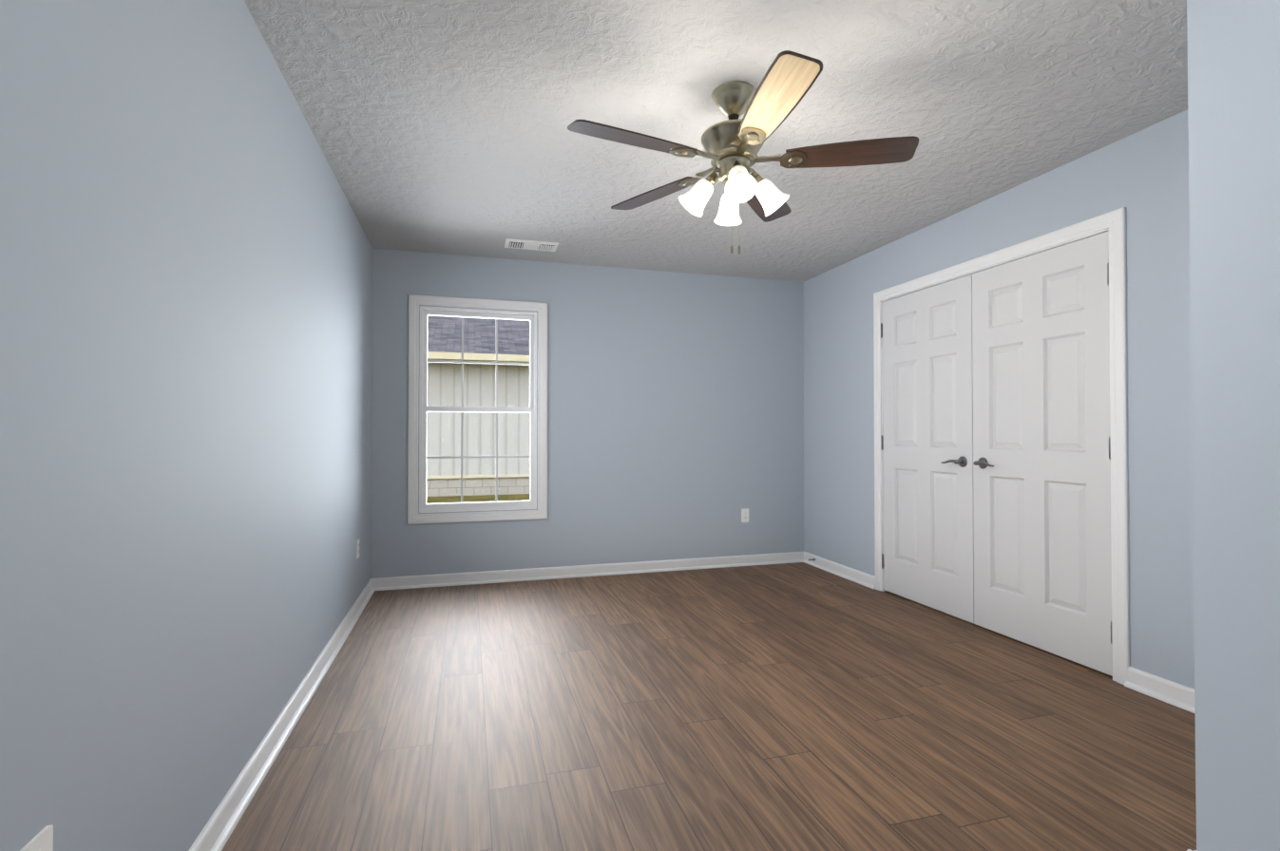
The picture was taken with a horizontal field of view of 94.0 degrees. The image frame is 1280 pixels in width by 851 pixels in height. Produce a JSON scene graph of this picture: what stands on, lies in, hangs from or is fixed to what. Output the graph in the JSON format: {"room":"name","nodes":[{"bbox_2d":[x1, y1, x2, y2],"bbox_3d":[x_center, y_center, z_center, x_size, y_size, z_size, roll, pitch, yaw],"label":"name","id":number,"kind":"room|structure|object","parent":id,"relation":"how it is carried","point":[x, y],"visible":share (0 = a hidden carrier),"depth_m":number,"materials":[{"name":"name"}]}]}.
{"room":"empty bedroom","nodes":[
{"label":"empty bedroom","id":0,"kind":"room"},
{"bbox_2d":[0,0,372,850],"bbox_3d":[-1.242,-0.080,1.707,0.120,2.440,5.510,0,-1,-16],"label":"wall","id":1,"kind":"structure","parent":0,"point":[184,384],"depth_m":1.34,"materials":[{"name":"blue paint"}]},
{"bbox_2d":[19,824,53,850],"bbox_3d":[-0.960,0.714,0.951,0.009,0.115,0.070,0,-1,-16],"label":"outlet","id":2,"kind":"object","parent":1,"relation":"attached to","point":[42,840],"visible":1,"depth_m":0.96,"materials":[{"name":"white plastic"}]},
{"bbox_2d":[188,577,378,850],"bbox_3d":[-1.169,1.098,1.714,0.031,0.085,5.270,0,-1,-16],"label":"baseboard","id":3,"kind":"structure","parent":1,"relation":"attached to","point":[219,828],"depth_m":2.05,"materials":[{"name":"white wood"}]},
{"bbox_2d":[356,538,359,559],"bbox_3d":[-1.759,0.770,3.728,0.009,0.115,0.070,0,-1,-16],"label":"outlet","id":4,"kind":"object","parent":1,"relation":"attached to","point":[357,548],"visible":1,"depth_m":3.71,"materials":[{"name":"white plastic"}]},
{"bbox_2d":[370,248,803,578],"bbox_3d":[-0.257,-0.043,4.794,3.480,2.440,0.120,0,-1,-16],"label":"wall","id":5,"kind":"structure","parent":0,"point":[675,415],"depth_m":4.78,"materials":[{"name":"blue paint"}]},
{"bbox_2d":[407,294,547,524],"bbox_3d":[-1.211,-0.116,4.511,1.002,1.662,0.138,0,-1,-16],"label":"window","id":6,"kind":"structure","parent":5,"relation":"in","point":[462,410],"depth_m":4.48,"materials":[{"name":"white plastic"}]},
{"bbox_2d":[378,552,803,591],"bbox_3d":[-0.207,1.134,4.715,3.420,0.085,0.031,0,-1,-16],"label":"baseboard","id":7,"kind":"structure","parent":5,"relation":"attached to","point":[608,569],"depth_m":4.64,"materials":[{"name":"white wood"}]},
{"bbox_2d":[741,508,748,522],"bbox_3d":[0.890,0.760,5.047,0.070,0.115,0.009,0,-1,-16],"label":"outlet","id":8,"kind":"object","parent":5,"relation":"attached to","point":[744,515],"visible":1,"depth_m":5.04,"materials":[{"name":"white plastic"}]},
{"bbox_2d":[221,562,1196,850],"bbox_3d":[0.488,1.196,2.189,3.720,0.100,5.510,0,-1,-16],"label":"floor","id":9,"kind":"structure","parent":0,"point":[790,707],"depth_m":2.23,"materials":[{"name":"brown wood"}]},
{"bbox_2d":[244,0,1187,282],"bbox_3d":[0.488,-1.343,2.219,3.720,0.100,5.510,0,-1,-16],"label":"ceiling","id":10,"kind":"structure","parent":0,"point":[438,125],"depth_m":2.41,"materials":[{"name":"grey paint"}]},
{"bbox_2d":[504,238,558,251],"bbox_3d":[-0.762,-1.260,4.195,0.360,0.020,0.200,0,-1,-16],"label":"ceiling vent","id":11,"kind":"object","parent":10,"relation":"in","point":[525,244],"visible":1,"depth_m":4.17,"materials":[{"name":"white metal"}]},
{"bbox_2d":[567,50,918,254],"bbox_3d":[0.350,-0.971,2.287,1.279,0.644,1.272,0,-1,-16],"label":"ceiling fan","id":12,"kind":"object","parent":10,"relation":"hanging from","point":[733,144],"visible":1,"depth_m":2.23,"materials":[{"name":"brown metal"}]},
{"bbox_2d":[803,109,1194,689],"bbox_3d":[1.966,-0.057,3.576,0.120,2.440,3.690,0,-1,-16],"label":"wall","id":13,"kind":"structure","parent":0,"point":[1142,176],"depth_m":2.66,"materials":[{"name":"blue paint"}]},
{"bbox_2d":[803,552,875,589],"bbox_3d":[1.556,1.134,4.713,0.031,0.085,0.910,0,-1,-16],"label":"baseboard","id":14,"kind":"structure","parent":13,"relation":"attached to","point":[858,577],"depth_m":4.65,"materials":[{"name":"white wood"}]},
{"bbox_2d":[880,274,974,623],"bbox_3d":[1.813,0.137,3.853,0.098,2.034,0.787,0,-1,-16],"label":"door","id":15,"kind":"structure","parent":13,"relation":"in","point":[926,447],"depth_m":3.80,"materials":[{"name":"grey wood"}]},
{"bbox_2d":[873,207,1130,685],"bbox_3d":[1.981,0.099,3.490,0.138,2.126,1.712,0,-1,-16],"label":"door frame","id":16,"kind":"structure","parent":13,"relation":"attached to","point":[1113,223],"depth_m":2.71,"materials":[{"name":"white wood"}]},
{"bbox_2d":[972,231,1112,676],"bbox_3d":[2.032,0.128,3.093,0.098,2.034,0.787,0,-1,-16],"label":"door","id":17,"kind":"structure","parent":13,"relation":"in","point":[1041,468],"depth_m":3.04,"materials":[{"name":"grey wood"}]},
{"bbox_2d":[1124,667,1194,713],"bbox_3d":[2.272,1.104,2.224,0.031,0.085,0.870,0,-1,-16],"label":"baseboard","id":18,"kind":"structure","parent":13,"relation":"attached to","point":[1176,695],"depth_m":2.51,"materials":[{"name":"white wood"}]},
{"bbox_2d":[1186,0,1279,850],"bbox_3d":[2.204,-0.091,0.778,1.210,2.440,1.820,0,-1,-16],"label":"wall","id":19,"kind":"structure","parent":0,"point":[1233,79],"depth_m":1.40,"materials":[{"name":"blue paint"}]},
{"label":"outside","id":20,"kind":"structure","parent":0,"visible":0},
{"bbox_2d":[426,494,530,503],"bbox_3d":[-6.813,1.874,21.273,80.000,0.200,35.200,0,-1,-16],"label":"grass lawn","id":21,"kind":"structure","parent":20,"point":[468,499],"depth_m":13.65,"materials":[{"name":"green plant"}]},
{"bbox_2d":[426,315,530,496],"bbox_3d":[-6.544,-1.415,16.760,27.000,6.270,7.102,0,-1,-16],"label":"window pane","id":22,"kind":"structure","parent":21,"relation":"on","point":[472,437],"depth_m":14.47,"materials":[{"name":"white"}]}
]}

